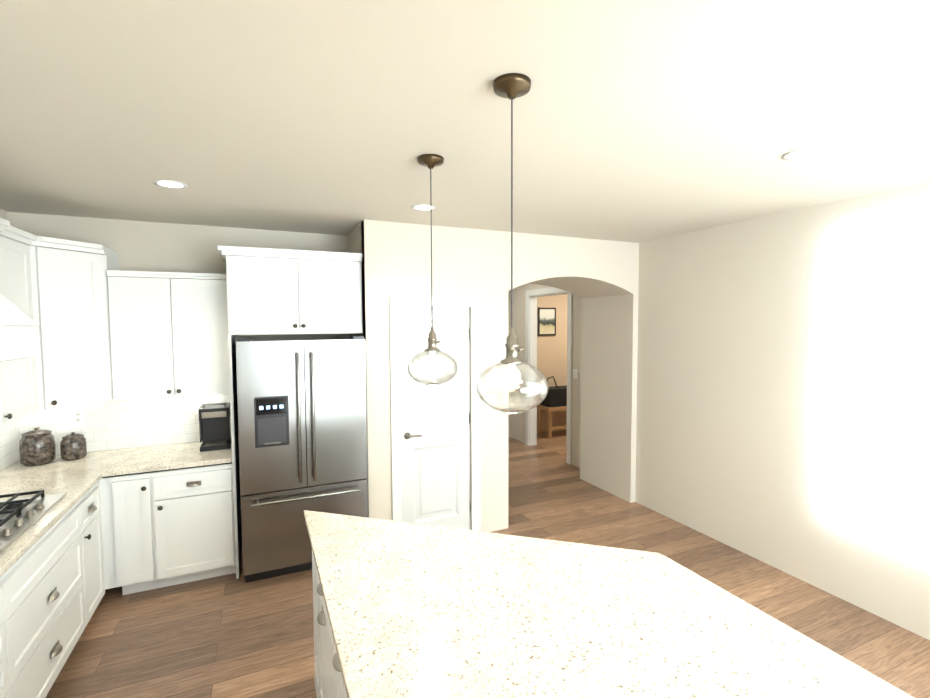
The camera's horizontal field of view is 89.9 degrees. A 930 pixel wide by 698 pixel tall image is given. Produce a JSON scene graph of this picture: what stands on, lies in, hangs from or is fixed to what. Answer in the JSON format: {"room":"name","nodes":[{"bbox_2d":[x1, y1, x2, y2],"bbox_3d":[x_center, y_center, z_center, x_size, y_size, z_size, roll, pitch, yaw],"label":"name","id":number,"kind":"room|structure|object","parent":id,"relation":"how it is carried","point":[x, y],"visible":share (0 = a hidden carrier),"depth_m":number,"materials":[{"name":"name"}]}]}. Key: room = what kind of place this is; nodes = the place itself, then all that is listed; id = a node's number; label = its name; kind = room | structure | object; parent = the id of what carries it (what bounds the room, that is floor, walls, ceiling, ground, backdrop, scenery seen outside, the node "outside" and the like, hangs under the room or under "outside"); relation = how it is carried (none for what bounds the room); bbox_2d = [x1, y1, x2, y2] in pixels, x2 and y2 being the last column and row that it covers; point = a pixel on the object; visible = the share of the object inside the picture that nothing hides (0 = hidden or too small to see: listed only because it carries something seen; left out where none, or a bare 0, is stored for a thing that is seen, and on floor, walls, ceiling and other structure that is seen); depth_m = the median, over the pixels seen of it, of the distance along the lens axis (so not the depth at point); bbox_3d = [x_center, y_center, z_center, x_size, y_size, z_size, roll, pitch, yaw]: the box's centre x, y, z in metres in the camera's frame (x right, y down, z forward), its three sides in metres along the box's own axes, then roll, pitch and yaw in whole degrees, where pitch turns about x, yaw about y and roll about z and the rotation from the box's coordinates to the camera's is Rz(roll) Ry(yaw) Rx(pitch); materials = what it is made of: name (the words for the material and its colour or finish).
{"room":"kitchen","nodes":[
{"label":"kitchen","id":0,"kind":"room"},
{"bbox_2d":[0,209,19,470],"bbox_3d":[-1.777,0.555,-0.149,0.160,2.700,8.030,-2,3,-24],"label":"wall","id":1,"kind":"structure","parent":0,"point":[3,214],"depth_m":3.28,"materials":[{"name":"beige paint"}]},
{"bbox_2d":[0,418,23,469],"bbox_3d":[-2.449,0.472,1.569,0.003,0.855,4.020,-2,3,-24],"label":"backsplash","id":2,"kind":"structure","parent":1,"relation":"attached to","point":[11,433],"depth_m":3.27,"materials":[{"name":"tile"}]},
{"bbox_2d":[0,225,37,424],"bbox_3d":[-2.739,-0.139,2.648,0.370,1.100,0.465,-2,3,-24],"label":"upper cabinet","id":3,"kind":"object","parent":1,"relation":"attached to","point":[18,390],"visible":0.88,"depth_m":2.73,"materials":[{"name":"white wood"}]},
{"bbox_2d":[0,217,38,361],"bbox_3d":[-2.390,-0.291,2.023,0.512,0.731,0.941,-2,3,-24],"label":"range hood","id":4,"kind":"object","parent":1,"relation":"attached to","point":[18,335],"visible":1,"depth_m":2.38,"materials":[{"name":"white wood"}]},
{"bbox_2d":[7,212,349,532],"bbox_3d":[-2.156,0.331,3.980,2.495,2.700,0.160,-2,3,-24],"label":"wall","id":5,"kind":"structure","parent":0,"point":[155,246],"depth_m":3.75,"materials":[{"name":"beige paint"}]},
{"bbox_2d":[28,236,118,410],"bbox_3d":[-2.840,-0.169,3.208,0.640,1.100,0.640,-2,3,-24],"label":"upper cabinet","id":6,"kind":"object","parent":5,"relation":"attached to","point":[69,284],"visible":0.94,"depth_m":3.11,"materials":[{"name":"white wood"}]},
{"bbox_2d":[20,393,230,454],"bbox_3d":[-2.602,0.553,3.704,1.384,0.460,0.003,-2,3,-24],"label":"backsplash","id":7,"kind":"structure","parent":5,"relation":"attached to","point":[124,424],"depth_m":3.69,"materials":[{"name":"tile"}]},
{"bbox_2d":[72,409,84,425],"bbox_3d":[-2.941,0.519,3.546,0.070,0.125,0.007,-2,3,-24],"label":"outlet","id":8,"kind":"object","parent":7,"relation":"attached to","point":[78,416],"depth_m":3.54,"materials":[{"name":"white plastic"}]},
{"bbox_2d":[106,270,229,399],"bbox_3d":[-2.250,-0.111,3.626,0.768,0.932,0.361,-2,3,-24],"label":"upper cabinet","id":9,"kind":"object","parent":5,"relation":"attached to","point":[168,334],"visible":0.98,"depth_m":3.48,"materials":[{"name":"white wood"}]},
{"bbox_2d":[348,221,368,517],"bbox_3d":[-0.882,0.320,4.060,0.100,2.700,0.725,-2,3,-24],"label":"wall","id":10,"kind":"structure","parent":0,"point":[355,236],"depth_m":3.79,"materials":[{"name":"beige paint"}]},
{"bbox_2d":[361,220,507,531],"bbox_3d":[-0.218,0.319,4.022,1.284,2.700,0.120,-2,3,-24],"label":"wall","id":11,"kind":"structure","parent":0,"point":[467,262],"depth_m":3.89,"materials":[{"name":"beige paint"}]},
{"bbox_2d":[399,306,470,529],"bbox_3d":[-0.248,0.652,3.987,0.642,2.023,0.091,-2,3,-24],"label":"pantry door","id":12,"kind":"structure","parent":11,"relation":"in","point":[435,444],"depth_m":3.99,"materials":[{"name":"white wood"}]},
{"bbox_2d":[389,296,480,530],"bbox_3d":[-0.234,0.617,3.952,0.800,2.111,0.022,-2,3,-24],"label":"door frame","id":13,"kind":"structure","parent":11,"relation":"attached to","point":[396,302],"depth_m":3.85,"materials":[{"name":"white wood"}]},
{"bbox_2d":[483,394,494,408],"bbox_3d":[0.213,0.464,4.148,0.115,0.125,0.011,-2,3,-24],"label":"light switch","id":14,"kind":"object","parent":11,"relation":"attached to","point":[484,405],"depth_m":4.14,"materials":[{"name":"white plastic"}]},
{"bbox_2d":[0,0,929,242],"bbox_3d":[1.185,-0.999,2.709,8.250,0.060,11.200,-2,3,-24],"label":"ceiling","id":15,"kind":"structure","parent":0,"point":[637,121],"depth_m":1.78,"materials":[{"name":"beige paint"}]},
{"bbox_2d":[153,180,187,188],"bbox_3d":[-1.699,-0.950,2.692,0.170,0.005,0.170,-2,3,-24],"label":"recessed light","id":16,"kind":"object","parent":15,"relation":"in","point":[170,184],"visible":0.96,"depth_m":2.69,"materials":[{"name":"white"}]},
{"bbox_2d":[412,204,435,210],"bbox_3d":[-0.288,-0.988,3.260,0.170,0.005,0.170,-2,3,-24],"label":"recessed light","id":17,"kind":"object","parent":15,"relation":"in","point":[422,207],"visible":0.94,"depth_m":3.26,"materials":[{"name":"white"}]},
{"bbox_2d":[407,154,457,385],"bbox_3d":[-0.166,-0.378,2.326,0.254,1.122,0.254,-2,3,-24],"label":"pendant light","id":18,"kind":"object","parent":15,"relation":"hanging from","point":[430,161],"visible":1,"depth_m":2.31,"materials":[{"name":"clear glass"}]},
{"bbox_2d":[476,73,547,413],"bbox_3d":[0.162,-0.340,1.611,0.254,1.122,0.254,-2,3,-24],"label":"pendant light","id":19,"kind":"object","parent":15,"relation":"hanging from","point":[511,86],"visible":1,"depth_m":1.59,"materials":[{"name":"clear glass"}]},
{"bbox_2d":[782,147,824,160],"bbox_3d":[1.634,-0.942,2.253,0.170,0.005,0.170,-2,3,-24],"label":"recessed light","id":20,"kind":"object","parent":15,"relation":"in","point":[803,153],"visible":0.94,"depth_m":2.25,"materials":[{"name":"white"}]},
{"bbox_2d":[45,430,929,697],"bbox_3d":[1.199,1.757,2.860,8.250,0.060,11.200,-2,3,-24],"label":"floor","id":21,"kind":"structure","parent":0,"point":[228,636],"depth_m":3.01,"materials":[{"name":"brown wood"}]},
{"bbox_2d":[0,574,15,697],"bbox_3d":[-2.060,1.385,1.543,0.638,0.862,0.550,-2,3,-24],"label":"base cabinet","id":22,"kind":"object","parent":21,"relation":"on","point":[7,651],"depth_m":1.92,"materials":[{"name":"white wood"}]},
{"bbox_2d":[4,494,91,697],"bbox_3d":[-2.364,1.349,2.229,0.638,0.862,0.953,-2,3,-24],"label":"base cabinet","id":23,"kind":"object","parent":21,"relation":"on","point":[52,581],"depth_m":2.32,"materials":[{"name":"white wood"}]},
{"bbox_2d":[0,449,127,576],"bbox_3d":[-2.148,0.908,1.724,0.651,0.034,4.017,-2,3,-24],"label":"countertop","id":24,"kind":"structure","parent":23,"relation":"on","point":[76,481],"depth_m":2.88,"materials":[{"name":"stone"}]},
{"bbox_2d":[0,490,65,552],"bbox_3d":[-2.346,0.842,2.160,0.520,0.050,0.900,-2,3,-24],"label":"cooktop","id":25,"kind":"object","parent":24,"relation":"in","point":[19,517],"visible":1,"depth_m":2.36,"materials":[{"name":"silver metal"}]},
{"bbox_2d":[19,427,55,465],"bbox_3d":[-3.023,0.681,3.297,0.190,0.252,0.187,-2,3,-24],"label":"canister","id":26,"kind":"object","parent":24,"relation":"on","point":[37,446],"visible":1,"depth_m":3.24,"materials":[{"name":"ceramic"}]},
{"bbox_2d":[60,432,86,460],"bbox_3d":[-2.865,0.705,3.412,0.150,0.192,0.148,-2,3,-24],"label":"canister","id":27,"kind":"object","parent":24,"relation":"on","point":[73,446],"visible":1,"depth_m":3.36,"materials":[{"name":"ceramic"}]},
{"bbox_2d":[86,478,107,614],"bbox_3d":[-2.609,1.320,2.782,0.638,0.862,0.365,-2,3,-24],"label":"base cabinet","id":28,"kind":"object","parent":21,"relation":"on","point":[97,543],"depth_m":3.00,"materials":[{"name":"white wood"}]},
{"bbox_2d":[104,470,167,594],"bbox_3d":[-2.397,1.280,3.481,0.359,0.862,0.638,-2,3,-24],"label":"base cabinet","id":29,"kind":"object","parent":21,"relation":"on","point":[137,532],"depth_m":3.20,"materials":[{"name":"white wood"}]},
{"bbox_2d":[108,442,231,475],"bbox_3d":[-2.179,0.808,3.548,0.753,0.034,0.651,-2,3,-24],"label":"countertop","id":30,"kind":"structure","parent":29,"relation":"on","point":[183,455],"depth_m":3.40,"materials":[{"name":"stone"}]},
{"bbox_2d":[199,402,231,451],"bbox_3d":[-1.996,0.601,3.726,0.222,0.356,0.280,-2,3,-24],"label":"coffee maker","id":31,"kind":"object","parent":30,"relation":"on","point":[214,426],"visible":0.94,"depth_m":3.69,"materials":[{"name":"black plastic"}]},
{"bbox_2d":[164,462,235,585],"bbox_3d":[-2.091,1.271,3.617,0.561,0.862,0.638,-2,3,-24],"label":"base cabinet","id":32,"kind":"object","parent":21,"relation":"on","point":[199,504],"depth_m":3.36,"materials":[{"name":"white wood"}]},
{"bbox_2d":[218,245,362,578],"bbox_3d":[-1.406,0.461,3.862,1.018,2.445,0.667,-2,3,-24],"label":"cabinet","id":33,"kind":"object","parent":21,"relation":"on","point":[278,291],"visible":1,"depth_m":3.52,"materials":[{"name":"white wood"}]},
{"bbox_2d":[236,336,367,582],"bbox_3d":[-1.326,0.791,3.811,0.908,1.789,0.806,-2,3,-24],"label":"refrigerator","id":34,"kind":"object","parent":21,"relation":"on","point":[302,422],"visible":0.98,"depth_m":3.46,"materials":[{"name":"silver metal"}]},
{"bbox_2d":[312,551,347,697],"bbox_3d":[0.227,1.375,1.337,1.039,0.880,2.783,-2,3,-24],"label":"kitchen island","id":35,"kind":"object","parent":21,"relation":"on","point":[329,682],"visible":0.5,"depth_m":2.01,"materials":[{"name":"white wood"}]},
{"bbox_2d":[304,510,913,697],"bbox_3d":[0.351,0.911,1.398,1.338,0.030,2.898,-2,3,-24],"label":"island countertop","id":36,"kind":"structure","parent":35,"relation":"on","point":[414,610],"depth_m":1.50,"materials":[{"name":"stone"}]},
{"bbox_2d":[537,404,566,437],"bbox_3d":[1.693,1.195,7.955,0.900,0.500,0.400,-2,3,-24],"label":"bench","id":37,"kind":"object","parent":21,"relation":"on","point":[549,410],"visible":0.38,"depth_m":7.69,"materials":[{"name":"brown wood"}]},
{"bbox_2d":[540,376,566,406],"bbox_3d":[1.647,0.696,7.903,0.680,0.498,0.290,-2,3,-24],"label":"bag","id":38,"kind":"object","parent":37,"relation":"on","point":[556,396],"visible":0.67,"depth_m":7.72,"materials":[{"name":"black fabric"}]},
{"bbox_2d":[508,284,580,467],"bbox_3d":[1.091,0.146,7.046,0.120,2.700,2.911,-2,3,-24],"label":"wall","id":39,"kind":"structure","parent":0,"point":[516,426],"depth_m":7.25,"materials":[{"name":"beige paint"}]},
{"bbox_2d":[525,287,572,463],"bbox_3d":[1.232,0.321,6.716,0.145,2.385,1.148,-2,3,-24],"label":"door frame","id":40,"kind":"structure","parent":39,"relation":"attached to","point":[531,357],"depth_m":7.10,"materials":[{"name":"white wood"}]},
{"bbox_2d":[573,369,578,378],"bbox_3d":[1.445,0.326,6.092,0.011,0.125,0.115,-2,3,-24],"label":"light switch","id":41,"kind":"object","parent":39,"relation":"attached to","point":[575,371],"depth_m":6.08,"materials":[{"name":"white plastic"}]},
{"bbox_2d":[537,294,566,432],"bbox_3d":[1.832,0.075,8.264,2.220,2.700,0.120,-2,3,-24],"label":"wall","id":42,"kind":"structure","parent":0,"point":[551,356],"depth_m":8.06,"materials":[{"name":"beige paint"}]},
{"bbox_2d":[538,307,555,335],"bbox_3d":[1.399,-0.467,7.965,0.360,0.480,0.022,-2,3,-24],"label":"picture frame","id":43,"kind":"object","parent":42,"relation":"attached to","point":[546,321],"visible":0.96,"depth_m":7.95,"materials":[{"name":"black"}]},
{"bbox_2d":[508,232,633,297],"bbox_3d":[0.884,-0.823,4.847,1.459,0.522,0.844,-2,3,-24],"label":"wall","id":44,"kind":"structure","parent":0,"point":[584,268],"depth_m":4.50,"materials":[{"name":"beige paint"}]},
{"bbox_2d":[580,243,638,502],"bbox_3d":[1.731,0.240,5.278,0.382,2.700,0.844,-2,3,-24],"label":"wall","id":45,"kind":"structure","parent":0,"point":[608,385],"depth_m":5.12,"materials":[{"name":"beige paint"}]},
{"bbox_2d":[635,181,929,639],"bbox_3d":[3.307,0.433,1.613,0.160,2.700,7.144,-2,3,-24],"label":"wall","id":46,"kind":"structure","parent":0,"point":[783,395],"depth_m":3.36,"materials":[{"name":"beige paint"}]}
]}

